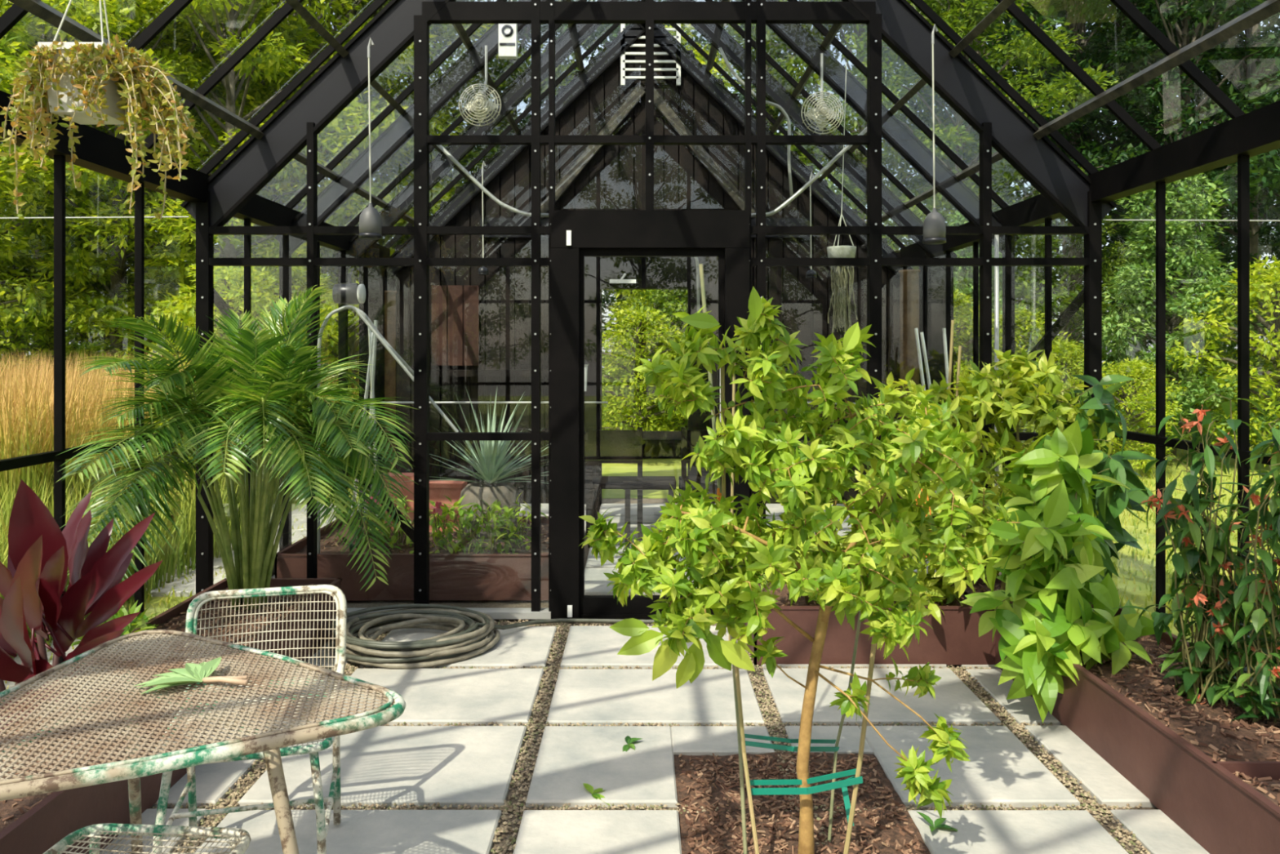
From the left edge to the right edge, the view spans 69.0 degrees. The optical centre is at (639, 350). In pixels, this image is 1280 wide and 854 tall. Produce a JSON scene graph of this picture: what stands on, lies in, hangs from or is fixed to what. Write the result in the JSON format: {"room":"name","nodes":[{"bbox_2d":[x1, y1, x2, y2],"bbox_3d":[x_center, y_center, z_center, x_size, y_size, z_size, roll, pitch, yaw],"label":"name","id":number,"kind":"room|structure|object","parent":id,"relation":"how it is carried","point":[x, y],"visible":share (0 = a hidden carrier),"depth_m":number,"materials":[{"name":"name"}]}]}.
{"room":"greenhouse interior","nodes":[
{"label":"greenhouse interior","id":0,"kind":"room"},
{"bbox_2d":[0,90,390,663],"bbox_3d":[-2.385,0.245,3.220,0.100,2.390,11.040,0,0,0],"label":"wall","id":1,"kind":"structure","parent":0,"point":[98,151],"depth_m":4.43,"materials":[{"name":"black metal"}]},
{"bbox_2d":[3,497,1209,853],"bbox_3d":[-0.323,1.477,3.465,5.605,0.086,11.470,0,0,0],"label":"floor","id":2,"kind":"structure","parent":0,"point":[416,764],"depth_m":3.32,"materials":[{"name":"concrete"}]},
{"bbox_2d":[42,822,250,853],"bbox_3d":[-1.001,1.214,1.756,0.389,0.435,0.458,0,0,4],"label":"garden chair","id":3,"kind":"object","parent":2,"relation":"on","point":[239,838],"visible":1,"depth_m":1.93,"materials":[{"name":"beige metal"}]},
{"bbox_2d":[0,577,342,853],"bbox_3d":[-1.840,1.306,3.100,0.604,0.268,3.424,0,0,0],"label":"raised bed","id":4,"kind":"object","parent":2,"relation":"on","point":[33,824],"visible":0.23,"depth_m":2.94,"materials":[{"name":"brown metal"}]},
{"bbox_2d":[0,479,163,732],"bbox_3d":[-1.938,0.816,3.113,0.509,0.816,0.976,0,0,-38],"label":"cordyline","id":5,"kind":"object","parent":4,"relation":"in","point":[34,580],"visible":0.8,"depth_m":2.98,"materials":[{"name":"red"}]},
{"bbox_2d":[56,284,418,610],"bbox_3d":[-1.808,0.457,4.381,1.446,1.530,1.386,0,0,-20],"label":"areca palm","id":6,"kind":"object","parent":4,"relation":"on","point":[239,408],"visible":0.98,"depth_m":4.14,"materials":[{"name":"plant"}]},
{"bbox_2d":[0,629,405,853],"bbox_3d":[-0.951,1.071,1.884,0.951,0.725,1.086,0,0,0],"label":"garden table","id":7,"kind":"object","parent":2,"relation":"on","point":[133,766],"visible":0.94,"depth_m":1.84,"materials":[{"name":"paint"}]},
{"bbox_2d":[132,656,248,693],"bbox_3d":[-0.965,0.700,2.016,0.231,0.027,0.174,0,0,-18],"label":"leaf","id":8,"kind":"object","parent":7,"relation":"on","point":[193,673],"visible":1,"depth_m":1.99,"materials":[{"name":"green"}]},
{"bbox_2d":[151,584,346,853],"bbox_3d":[-1.062,1.076,2.579,0.452,0.712,0.544,0,0,-14],"label":"garden chair","id":9,"kind":"object","parent":2,"relation":"on","point":[322,820],"visible":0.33,"depth_m":2.77,"materials":[{"name":"beige metal"}]},
{"bbox_2d":[351,320,377,515],"bbox_3d":[-2.043,0.608,6.900,0.253,1.667,0.028,0,0,0],"label":"tripod","id":10,"kind":"object","parent":2,"relation":"on","point":[372,339],"visible":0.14,"depth_m":6.89,"materials":[{"name":"white"}]},
{"bbox_2d":[317,305,413,553],"bbox_3d":[-1.597,0.585,5.450,0.589,1.702,0.021,0,0,0],"label":"conduit","id":11,"kind":"object","parent":2,"relation":"on","point":[353,308],"visible":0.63,"depth_m":5.44,"materials":[{"name":"grey"}]},
{"bbox_2d":[359,248,384,515],"bbox_3d":[-2.272,0.290,7.900,0.240,2.300,0.200,0,0,0],"label":"steel column","id":12,"kind":"structure","parent":2,"relation":"on","point":[372,277],"depth_m":7.82,"materials":[{"name":"black metal"}]},
{"bbox_2d":[384,290,396,472],"bbox_3d":[-2.251,0.455,8.300,0.170,1.970,0.166,0,0,0],"label":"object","id":13,"kind":"object","parent":2,"relation":"on","point":[389,295],"visible":0.43,"depth_m":8.24,"materials":[{"name":"metal"}]},
{"bbox_2d":[275,515,548,599],"bbox_3d":[-1.310,1.308,5.990,1.604,0.265,1.244,0,0,0],"label":"raised bed","id":14,"kind":"object","parent":2,"relation":"on","point":[458,575],"visible":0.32,"depth_m":5.37,"materials":[{"name":"brown metal"}]},
{"bbox_2d":[379,472,413,533],"bbox_3d":[-1.613,1.040,6.325,0.283,0.400,0.170,0,0,0],"label":"trough","id":15,"kind":"object","parent":14,"relation":"on","point":[410,483],"visible":0.18,"depth_m":6.25,"materials":[{"name":"ceramic"}]},
{"bbox_2d":[404,493,469,553],"bbox_3d":[-1.240,1.089,5.684,0.426,0.422,0.390,0,0,0],"label":"plant","id":16,"kind":"object","parent":14,"relation":"in","point":[437,535],"visible":0.64,"depth_m":5.66,"materials":[{"name":"green plant"}]},
{"bbox_2d":[429,480,466,532],"bbox_3d":[-1.316,1.065,6.325,0.256,0.350,0.170,0,0,0],"label":"plant pot","id":17,"kind":"object","parent":14,"relation":"on","point":[438,489],"visible":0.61,"depth_m":6.25,"materials":[{"name":"ceramic"}]},
{"bbox_2d":[435,502,504,553],"bbox_3d":[-1.047,1.095,5.610,0.375,0.381,0.392,0,0,-32],"label":"plant","id":18,"kind":"object","parent":14,"relation":"in","point":[460,538],"visible":0.87,"depth_m":5.57,"materials":[{"name":"green plant"}]},
{"bbox_2d":[457,480,520,542],"bbox_3d":[-0.968,1.040,6.000,0.400,0.360,0.400,0,0,0],"label":"pot","id":19,"kind":"object","parent":14,"relation":"on","point":[504,491],"depth_m":5.86,"materials":[{"name":"stone"}]},
{"bbox_2d":[463,498,516,553],"bbox_3d":[-0.878,1.080,5.571,0.311,0.412,0.392,0,0,0],"label":"plant","id":20,"kind":"object","parent":14,"relation":"in","point":[491,540],"visible":0.94,"depth_m":5.52,"materials":[{"name":"green plant"}]},
{"bbox_2d":[404,389,586,542],"bbox_3d":[-0.906,0.724,6.021,1.185,0.992,1.170,0,0,0],"label":"agave","id":21,"kind":"object","parent":14,"relation":"on","point":[491,464],"visible":0.83,"depth_m":5.91,"materials":[{"name":"plant"}]},
{"bbox_2d":[485,492,547,553],"bbox_3d":[-0.754,1.070,5.712,0.435,0.388,0.366,0,0,-40],"label":"plant","id":22,"kind":"object","parent":14,"relation":"on","point":[517,542],"visible":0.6,"depth_m":5.69,"materials":[{"name":"green plant"}]},
{"bbox_2d":[333,608,500,668],"bbox_3d":[-1.086,1.383,4.563,0.800,0.118,0.754,0,0,0],"label":"garden hose","id":23,"kind":"object","parent":2,"relation":"on","point":[419,620],"visible":0.71,"depth_m":4.45,"materials":[{"name":"rubber"}]},
{"bbox_2d":[587,426,642,547],"bbox_3d":[-0.180,1.000,6.991,0.400,0.880,0.418,0,0,0],"label":"dining chair","id":24,"kind":"object","parent":2,"relation":"on","point":[603,446],"visible":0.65,"depth_m":6.79,"materials":[{"name":"metal"}]},
{"bbox_2d":[584,431,680,534],"bbox_3d":[0.150,1.065,7.600,1.200,0.750,0.800,0,0,0],"label":"dining table","id":25,"kind":"object","parent":2,"relation":"on","point":[655,444],"visible":0.18,"depth_m":7.25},
{"bbox_2d":[623,475,675,550],"bbox_3d":[0.070,1.190,6.840,0.380,0.500,0.280,0,0,0],"label":"table","id":26,"kind":"object","parent":2,"relation":"on","point":[630,482],"visible":0.64,"depth_m":6.70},
{"bbox_2d":[150,618,1151,853],"bbox_3d":[0.002,1.449,3.638,3.215,0.025,2.742,0,0,0],"label":"gravel","id":27,"kind":"object","parent":2,"relation":"on","point":[507,806],"visible":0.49,"depth_m":3.31,"materials":[{"name":"gravel"}]},
{"bbox_2d":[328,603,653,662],"bbox_3d":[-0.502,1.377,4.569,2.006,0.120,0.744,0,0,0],"label":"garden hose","id":28,"kind":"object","parent":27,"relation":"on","point":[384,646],"visible":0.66,"depth_m":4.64,"materials":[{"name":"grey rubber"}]},
{"bbox_2d":[679,426,718,515],"bbox_3d":[0.500,1.000,6.991,0.400,0.880,0.418,0,0,0],"label":"dining chair","id":29,"kind":"object","parent":2,"relation":"on","point":[689,438],"visible":0.27,"depth_m":6.79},
{"bbox_2d":[673,751,930,853],"bbox_3d":[0.480,1.441,2.475,0.720,0.051,1.750,0,0,0],"label":"soil square","id":30,"kind":"object","parent":2,"relation":"on","point":[706,781],"visible":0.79,"depth_m":2.93,"materials":[{"name":"brown soil"}]},
{"bbox_2d":[698,263,747,853],"bbox_3d":[0.271,0.599,2.788,0.074,1.727,0.212,0,0,-36],"label":"stake","id":31,"kind":"object","parent":30,"relation":"on","point":[700,265],"visible":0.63,"depth_m":2.80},
{"bbox_2d":[720,364,759,853],"bbox_3d":[0.302,0.734,2.554,0.064,1.458,0.198,0,0,-31],"label":"stake","id":32,"kind":"object","parent":30,"relation":"on","point":[722,368],"visible":0.4,"depth_m":2.62,"materials":[{"name":"brown wood"}]},
{"bbox_2d":[578,286,1042,853],"bbox_3d":[0.486,0.647,2.618,1.326,1.628,0.645,0,0,-16],"label":"citrus tree","id":33,"kind":"object","parent":30,"relation":"on","point":[920,453],"visible":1,"depth_m":2.51,"materials":[{"name":"green plant"}]},
{"bbox_2d":[744,733,839,751],"bbox_3d":[0.452,1.165,2.752,0.295,0.077,0.187,0,0,0],"label":"tape","id":34,"kind":"object","parent":33,"relation":"attached to","point":[768,745],"visible":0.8,"depth_m":2.75,"materials":[{"name":"teal"}]},
{"bbox_2d":[749,768,862,795],"bbox_3d":[0.464,1.212,2.603,0.315,0.054,0.088,0,0,0],"label":"tape","id":35,"kind":"object","parent":33,"relation":"attached to","point":[799,790],"visible":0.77,"depth_m":2.59,"materials":[{"name":"teal"}]},
{"bbox_2d":[827,584,863,842],"bbox_3d":[0.619,1.051,2.806,0.188,0.821,0.036,0,0,-37],"label":"stake","id":36,"kind":"object","parent":30,"relation":"on","point":[851,678],"visible":0.67,"depth_m":2.80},
{"bbox_2d":[843,586,879,853],"bbox_3d":[0.610,1.003,2.603,0.145,0.918,0.037,0,0,-25],"label":"stake","id":37,"kind":"object","parent":30,"relation":"on","point":[872,659],"visible":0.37,"depth_m":2.61,"materials":[{"name":"brown wood"}]},
{"bbox_2d":[898,269,920,498],"bbox_3d":[2.285,0.380,7.900,0.180,2.120,0.176,0,0,0],"label":"wooden post","id":38,"kind":"object","parent":2,"relation":"on","point":[908,278],"visible":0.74,"depth_m":7.83,"materials":[{"name":"wood"}]},
{"bbox_2d":[919,248,943,508],"bbox_3d":[2.475,0.290,7.900,0.240,2.300,0.200,0,0,0],"label":"steel column","id":39,"kind":"structure","parent":2,"relation":"on","point":[931,277],"depth_m":7.82,"materials":[{"name":"black metal"}]},
{"bbox_2d":[914,328,951,493],"bbox_3d":[2.206,0.637,6.900,0.352,1.609,0.026,0,0,0],"label":"tripod","id":40,"kind":"object","parent":2,"relation":"on","point":[922,335],"visible":0.35,"depth_m":6.89,"materials":[{"name":"white"}]},
{"bbox_2d":[744,575,1279,853],"bbox_3d":[1.365,1.304,3.125,1.694,0.272,3.474,0,0,0],"label":"raised bed","id":41,"kind":"object","parent":2,"relation":"on","point":[1216,776],"visible":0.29,"depth_m":3.15,"materials":[{"name":"brown metal"}]},
{"bbox_2d":[760,348,1128,624],"bbox_3d":[1.389,0.632,4.447,1.742,1.282,0.704,0,0,0],"label":"shrub","id":42,"kind":"object","parent":41,"relation":"on","point":[1018,396],"visible":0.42,"depth_m":4.35,"materials":[{"name":"green plant"}]},
{"bbox_2d":[960,419,1171,723],"bbox_3d":[1.664,0.843,3.790,0.722,1.122,0.829,0,0,0],"label":"shrub","id":43,"kind":"object","parent":41,"relation":"on","point":[1051,625],"visible":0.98,"depth_m":3.66,"materials":[{"name":"plant"}]},
{"bbox_2d":[1042,374,1162,586],"bbox_3d":[2.133,0.666,4.381,0.450,1.111,0.957,0,0,18],"label":"shrub","id":44,"kind":"object","parent":41,"relation":"on","point":[1111,500],"visible":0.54,"depth_m":4.15,"materials":[{"name":"green plant"}]},
{"bbox_2d":[1110,393,1278,706],"bbox_3d":[2.021,0.742,3.268,0.546,1.162,0.480,0,0,0],"label":"flowering plant","id":45,"kind":"object","parent":41,"relation":"on","point":[1212,605],"visible":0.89,"depth_m":3.25,"materials":[{"name":"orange plant"}]},
{"bbox_2d":[1204,418,1279,723],"bbox_3d":[2.089,0.732,3.060,0.407,1.020,0.486,0,0,0],"label":"flowering plant","id":46,"kind":"object","parent":41,"relation":"on","point":[1260,697],"visible":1,"depth_m":3.03,"materials":[{"name":"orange plant"}]},
{"bbox_2d":[0,0,1279,280],"bbox_3d":[0.048,-1.961,3.215,5.050,2.669,11.030,0,0,0],"label":"roof frame","id":47,"kind":"structure","parent":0,"point":[1015,139],"depth_m":5.05,"materials":[{"name":"black metal"}]},
{"bbox_2d":[0,0,204,219],"bbox_3d":[-1.791,-0.930,3.099,0.704,0.980,0.417,0,0,-4],"label":"hanging planter","id":48,"kind":"object","parent":47,"relation":"hanging from","point":[102,83],"visible":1,"depth_m":3.01,"materials":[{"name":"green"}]},
{"bbox_2d":[332,271,365,304],"bbox_3d":[-1.838,-0.401,5.917,0.180,0.216,0.170,0,0,0],"label":"spot lamp","id":49,"kind":"object","parent":47,"relation":"hanging from","point":[348,293],"visible":1,"depth_m":5.85,"materials":[{"name":"grey metal"}]},
{"bbox_2d":[358,37,382,239],"bbox_3d":[-1.273,-1.002,4.400,0.106,0.950,0.106,0,0,0],"label":"pendant lamp","id":50,"kind":"object","parent":47,"relation":"hanging from","point":[370,220],"visible":1,"depth_m":4.37,"materials":[{"name":"grey"}]},
{"bbox_2d":[458,45,501,127],"bbox_3d":[-1.030,-1.722,6.039,0.275,0.557,0.183,0,0,0],"label":"fan","id":51,"kind":"object","parent":47,"relation":"hanging from","point":[482,106],"visible":1,"depth_m":5.99,"materials":[{"name":"metal"}]},
{"bbox_2d":[498,0,517,58],"bbox_3d":[-0.864,-2.274,6.095,0.116,0.715,0.071,0,0,0],"label":"thermostat box","id":52,"kind":"object","parent":47,"relation":"hanging from","point":[508,33],"visible":0.9,"depth_m":6.07,"materials":[{"name":"white plastic"}]},
{"bbox_2d":[800,53,844,134],"bbox_3d":[1.174,-1.671,6.039,0.275,0.557,0.183,0,0,0],"label":"fan","id":53,"kind":"object","parent":47,"relation":"hanging from","point":[820,114],"visible":1,"depth_m":5.99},
{"bbox_2d":[826,62,857,334],"bbox_3d":[1.233,-0.926,5.700,0.174,1.673,0.176,0,0,31],"label":"hanging planter","id":54,"kind":"object","parent":47,"relation":"hanging from","point":[840,304],"visible":0.86,"depth_m":5.67,"materials":[{"name":"beige"}]},
{"bbox_2d":[922,24,946,244],"bbox_3d":[1.390,-1.023,4.400,0.106,1.037,0.106,0,0,0],"label":"pendant lamp","id":55,"kind":"object","parent":47,"relation":"hanging from","point":[934,224],"visible":1,"depth_m":4.37,"materials":[{"name":"grey"}]},
{"bbox_2d":[388,23,900,504],"bbox_3d":[0.049,-0.864,8.729,4.985,4.608,0.239,0,0,-1],"label":"wall","id":56,"kind":"structure","parent":0,"point":[480,326],"depth_m":8.76,"materials":[{"name":"black metal"}]},
{"bbox_2d":[431,285,479,365],"bbox_3d":[-1.730,-0.235,8.742,0.440,0.750,0.035,0,0,0],"label":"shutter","id":57,"kind":"object","parent":56,"relation":"attached to","point":[455,308],"depth_m":8.73,"materials":[{"name":"wood"}]},
{"bbox_2d":[620,23,680,85],"bbox_3d":[0.100,-2.800,8.715,0.560,0.640,0.030,0,0,0],"label":"air vent","id":58,"kind":"object","parent":56,"relation":"in","point":[672,69],"depth_m":8.74,"materials":[{"name":"white"}]},
{"bbox_2d":[197,0,1100,618],"bbox_3d":[0.053,-0.863,5.080,4.912,4.605,0.159,0,0,0],"label":"wall","id":59,"kind":"structure","parent":0,"point":[535,12],"depth_m":5.02,"materials":[{"name":"black metal"}]},
{"bbox_2d":[551,209,749,618],"bbox_3d":[0.054,0.345,5.050,1.062,2.190,0.180,0,0,0],"label":"door","id":60,"kind":"structure","parent":59,"relation":"in","point":[576,235],"depth_m":4.98,"materials":[{"name":"black metal"}]},
{"bbox_2d":[900,100,1279,666],"bbox_3d":[2.480,0.245,3.220,0.100,2.390,11.040,0,0,0],"label":"wall","id":61,"kind":"structure","parent":0,"point":[1256,132],"depth_m":4.43,"materials":[{"name":"black metal"}]},
{"bbox_2d":[994,235,999,504],"bbox_3d":[2.374,0.306,6.199,0.027,2.240,0.027,0,0,0],"label":"conduit","id":62,"kind":"object","parent":61,"relation":"attached to","point":[996,237],"visible":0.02,"depth_m":6.19,"materials":[{"name":"grey"}]},
{"label":"outside","id":63,"kind":"structure","parent":0,"visible":0},
{"bbox_2d":[4,373,1279,688],"bbox_3d":[0.000,1.470,20.000,80.000,0.001,80.000,0,0,0],"label":"lawn","id":64,"kind":"structure","parent":63,"point":[651,467],"depth_m":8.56,"materials":[{"name":"plant"}]},
{"bbox_2d":[0,249,99,386],"bbox_3d":[-9.809,-0.022,14.562,2.888,3.125,2.656,0,0,26],"label":"shrub","id":65,"kind":"object","parent":64,"relation":"on","point":[15,338],"visible":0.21,"depth_m":14.13,"materials":[{"name":"green plant"}]},
{"bbox_2d":[0,0,173,329],"bbox_3d":[-9.572,-3.131,13.191,5.330,9.310,5.253,0,0,7],"label":"tree","id":66,"kind":"object","parent":64,"relation":"on","point":[6,242],"visible":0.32,"depth_m":12.97,"materials":[{"name":"green plant"}]},
{"bbox_2d":[13,270,178,388],"bbox_3d":[-8.635,0.092,14.891,2.452,2.884,2.666,0,0,-1],"label":"shrub","id":67,"kind":"object","parent":64,"relation":"on","point":[69,334],"visible":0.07,"depth_m":14.25,"materials":[{"name":"green plant"}]},
{"bbox_2d":[0,1,279,363],"bbox_3d":[-9.989,-4.194,16.021,6.265,11.446,6.003,0,0,-3],"label":"tree","id":68,"kind":"object","parent":64,"relation":"on","point":[50,211],"visible":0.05,"depth_m":14.80,"materials":[{"name":"green plant"}]},
{"bbox_2d":[74,264,216,385],"bbox_3d":[-6.992,0.092,14.047,2.666,2.884,2.452,0,0,-32],"label":"shrub","id":69,"kind":"object","parent":64,"relation":"on","point":[154,282],"visible":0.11,"depth_m":13.64,"materials":[{"name":"green plant"}]},
{"bbox_2d":[0,0,322,381],"bbox_3d":[-7.961,-2.901,14.106,4.991,8.844,5.064,0,0,35],"label":"tree","id":70,"kind":"object","parent":64,"relation":"on","point":[118,247],"visible":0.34,"depth_m":13.15,"materials":[{"name":"green plant"}]},
{"bbox_2d":[0,0,335,354],"bbox_3d":[-8.502,-4.452,17.180,6.276,11.967,6.550,0,0,15],"label":"tree","id":71,"kind":"object","parent":64,"relation":"on","point":[189,42],"visible":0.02,"depth_m":16.15,"materials":[{"name":"green plant"}]},
{"bbox_2d":[0,346,359,657],"bbox_3d":[-4.240,0.720,9.190,5.710,1.500,11.861,0,0,-34],"label":"ornamental grass","id":72,"kind":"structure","parent":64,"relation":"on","point":[26,408],"depth_m":6.29,"materials":[{"name":"plant"}]},
{"bbox_2d":[31,0,432,349],"bbox_3d":[-6.015,-2.901,13.650,5.064,8.844,4.991,0,0,-35],"label":"tree","id":73,"kind":"object","parent":64,"relation":"on","point":[228,246],"visible":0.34,"depth_m":13.02,"materials":[{"name":"green plant"}]},
{"bbox_2d":[126,257,337,390],"bbox_3d":[-4.718,0.207,11.020,2.443,2.644,2.247,0,0,-18],"label":"shrub","id":74,"kind":"object","parent":64,"relation":"on","point":[224,288],"visible":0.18,"depth_m":10.75,"materials":[{"name":"green plant"}]},
{"bbox_2d":[178,251,337,382],"bbox_3d":[-4.902,0.092,12.396,2.452,2.884,2.666,0,0,-23],"label":"shrub","id":75,"kind":"object","parent":64,"relation":"on","point":[300,270],"visible":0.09,"depth_m":12.37,"materials":[{"name":"green plant"}]},
{"bbox_2d":[125,0,467,303],"bbox_3d":[-6.133,-4.051,15.958,6.304,11.172,6.397,0,0,-11],"label":"tree","id":76,"kind":"object","parent":64,"relation":"on","point":[343,22],"visible":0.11,"depth_m":15.40,"materials":[{"name":"green plant"}]},
{"bbox_2d":[277,280,359,431],"bbox_3d":[-3.487,0.322,11.438,2.221,2.404,2.043,0,0,38],"label":"shrub","id":77,"kind":"object","parent":64,"relation":"on","point":[353,321],"visible":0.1,"depth_m":11.28,"materials":[{"name":"green plant"}]},
{"bbox_2d":[208,0,519,344],"bbox_3d":[-5.938,-4.709,19.179,6.549,12.487,6.835,0,0,-16],"label":"tree","id":78,"kind":"object","parent":64,"relation":"on","point":[308,49],"visible":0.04,"depth_m":18.83,"materials":[{"name":"green plant"}]},
{"bbox_2d":[276,0,586,274],"bbox_3d":[-4.822,-4.511,21.111,6.829,12.103,6.930,0,0,-26],"label":"tree","id":79,"kind":"object","parent":64,"relation":"on","point":[497,131],"visible":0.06,"depth_m":19.93,"materials":[{"name":"green plant"}]},
{"bbox_2d":[386,0,629,306],"bbox_3d":[-2.984,-5.224,22.204,7.095,13.528,7.404,0,0,15],"label":"tree","id":80,"kind":"object","parent":64,"relation":"on","point":[603,28],"visible":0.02,"depth_m":21.15,"materials":[{"name":"green plant"}]},
{"bbox_2d":[471,0,699,404],"bbox_3d":[-0.329,-4.709,24.172,6.549,12.487,6.835,0,0,30],"label":"tree","id":81,"kind":"object","parent":64,"relation":"on","point":[606,291],"visible":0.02,"depth_m":23.29,"materials":[{"name":"green plant"}]},
{"bbox_2d":[0,346,1275,452],"bbox_3d":[-0.079,0.786,17.475,37.432,1.840,9.505,0,0,0],"label":"undergrowth","id":82,"kind":"object","parent":64,"relation":"on","point":[1110,358],"visible":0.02,"depth_m":14.08,"materials":[{"name":"green plant"}]},
{"bbox_2d":[601,302,687,431],"bbox_3d":[0.080,0.437,12.518,1.999,2.163,1.839,0,0,-18],"label":"shrub","id":83,"kind":"object","parent":64,"relation":"on","point":[635,403],"visible":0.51,"depth_m":12.30,"materials":[{"name":"green plant"}]},
{"bbox_2d":[601,289,687,431],"bbox_3d":[0.527,0.207,13.585,2.247,2.644,2.444,0,0,-37],"label":"shrub","id":84,"kind":"object","parent":64,"relation":"on","point":[675,300],"visible":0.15,"depth_m":13.14,"materials":[{"name":"green plant"}]},
{"bbox_2d":[607,23,738,348],"bbox_3d":[0.432,-2.211,17.154,4.264,7.448,4.203,0,0,-2],"label":"tree","id":85,"kind":"object","parent":64,"relation":"on","point":[683,41],"visible":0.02,"depth_m":16.41,"materials":[{"name":"green plant"}]},
{"bbox_2d":[617,0,912,324],"bbox_3d":[2.861,-5.224,22.131,7.404,13.528,7.095,0,0,44],"label":"tree","id":86,"kind":"object","parent":64,"relation":"on","point":[780,55],"visible":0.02,"depth_m":21.38,"materials":[{"name":"green plant"}]},
{"bbox_2d":[724,0,1053,269],"bbox_3d":[4.772,-4.051,19.107,6.304,11.172,6.397,0,0,-28],"label":"tree","id":87,"kind":"object","parent":64,"relation":"on","point":[781,46],"visible":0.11,"depth_m":18.29,"materials":[{"name":"green plant"}]},
{"bbox_2d":[813,0,1119,328],"bbox_3d":[5.250,-2.441,14.870,4.531,7.913,4.465,0,0,-38],"label":"tree","id":88,"kind":"object","parent":64,"relation":"on","point":[962,20],"visible":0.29,"depth_m":14.32,"materials":[{"name":"green plant"}]},
{"bbox_2d":[953,288,1025,430],"bbox_3d":[3.950,0.322,12.025,2.221,2.404,2.043,0,0,-22],"label":"shrub","id":89,"kind":"object","parent":64,"relation":"on","point":[963,308],"visible":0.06,"depth_m":11.66,"materials":[{"name":"green plant"}]},
{"bbox_2d":[945,211,1035,431],"bbox_3d":[4.532,-0.263,13.119,2.247,3.552,2.148,0,0,3],"label":"tree","id":90,"kind":"object","parent":64,"relation":"on","point":[963,282],"visible":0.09,"depth_m":12.81,"materials":[{"name":"green plant"}]},
{"bbox_2d":[855,0,1146,204],"bbox_3d":[6.442,-5.334,17.870,5.706,13.736,5.461,0,0,-21],"label":"tree","id":91,"kind":"object","parent":64,"relation":"on","point":[1010,21],"visible":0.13,"depth_m":17.29,"materials":[{"name":"green plant"}]},
{"bbox_2d":[953,303,1082,448],"bbox_3d":[4.879,0.437,12.441,1.839,2.163,1.999,0,0,38],"label":"shrub","id":92,"kind":"object","parent":64,"relation":"on","point":[1020,317],"visible":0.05,"depth_m":12.26,"materials":[{"name":"green plant"}]},
{"bbox_2d":[930,0,1180,383],"bbox_3d":[9.493,-5.334,20.090,5.706,13.736,5.461,0,0,-10],"label":"tree","id":93,"kind":"object","parent":64,"relation":"on","point":[1080,9],"visible":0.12,"depth_m":19.37,"materials":[{"name":"green plant"}]},
{"bbox_2d":[1015,337,1115,447],"bbox_3d":[5.388,0.666,11.940,1.430,1.683,1.555,0,0,12],"label":"shrub","id":94,"kind":"object","parent":64,"relation":"on","point":[1075,353],"visible":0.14,"depth_m":11.84,"materials":[{"name":"green plant"}]},
{"bbox_2d":[942,0,1201,346],"bbox_3d":[10.545,-6.468,23.864,6.658,16.026,6.371,0,0,41],"label":"tree","id":95,"kind":"object","parent":64,"relation":"on","point":[1042,26],"visible":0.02,"depth_m":23.56,"materials":[{"name":"green plant"}]},
{"bbox_2d":[1001,166,1148,377],"bbox_3d":[7.319,-0.831,16.088,2.665,4.655,2.627,0,0,25],"label":"tree","id":96,"kind":"object","parent":64,"relation":"on","point":[1061,271],"visible":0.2,"depth_m":15.81,"materials":[{"name":"green plant"}]},
{"bbox_2d":[1077,356,1186,474],"bbox_3d":[5.754,0.781,10.951,1.226,1.442,1.333,0,0,21],"label":"shrub","id":97,"kind":"object","parent":64,"relation":"on","point":[1131,402],"visible":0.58,"depth_m":10.84,"materials":[{"name":"green plant"}]},
{"bbox_2d":[1001,0,1278,409],"bbox_3d":[10.469,-4.194,20.006,6.265,11.446,6.003,0,0,6],"label":"tree","id":98,"kind":"object","parent":64,"relation":"on","point":[1093,122],"visible":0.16,"depth_m":19.31,"materials":[{"name":"green plant"}]},
{"bbox_2d":[1071,0,1279,396],"bbox_3d":[9.829,-4.200,17.177,4.551,11.447,4.755,0,0,-16],"label":"tree","id":99,"kind":"object","parent":64,"relation":"on","point":[1184,83],"visible":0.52,"depth_m":16.74,"materials":[{"name":"green plant"}]},
{"bbox_2d":[1075,173,1279,460],"bbox_3d":[7.194,-0.588,12.341,2.668,4.218,2.551,0,0,13],"label":"tree","id":100,"kind":"object","parent":64,"relation":"on","point":[1180,250],"visible":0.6,"depth_m":12.24,"materials":[{"name":"green plant"}]},
{"bbox_2d":[1082,1,1279,405],"bbox_3d":[15.244,-5.224,25.017,7.404,13.528,7.095,0,0,9],"label":"tree","id":101,"kind":"object","parent":64,"relation":"on","point":[1221,239],"visible":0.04,"depth_m":24.17,"materials":[{"name":"green plant"}]},
{"bbox_2d":[1106,0,1279,342],"bbox_3d":[13.147,-4.194,18.047,6.265,11.446,6.003,0,0,-11],"label":"tree","id":102,"kind":"object","parent":64,"relation":"on","point":[1274,244],"visible":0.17,"depth_m":17.97,"materials":[{"name":"green plant"}]},
{"bbox_2d":[1107,0,1279,401],"bbox_3d":[11.957,-4.767,17.951,5.231,12.592,5.006,0,0,25],"label":"tree","id":103,"kind":"object","parent":64,"relation":"on","point":[1251,67],"visible":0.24,"depth_m":17.79,"materials":[{"name":"green plant"}]},
{"bbox_2d":[1165,253,1279,467],"bbox_3d":[7.804,0.150,11.548,2.554,2.764,2.350,0,0,21],"label":"shrub","id":104,"kind":"object","parent":64,"relation":"on","point":[1269,279],"visible":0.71,"depth_m":11.44,"materials":[{"name":"green plant"}]},
{"bbox_2d":[1215,0,1279,197],"bbox_3d":[10.868,-4.200,14.193,4.551,11.447,4.755,0,0,27],"label":"tree","id":105,"kind":"object","parent":64,"relation":"on","point":[1255,82],"visible":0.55,"depth_m":13.77,"materials":[{"name":"green plant"}]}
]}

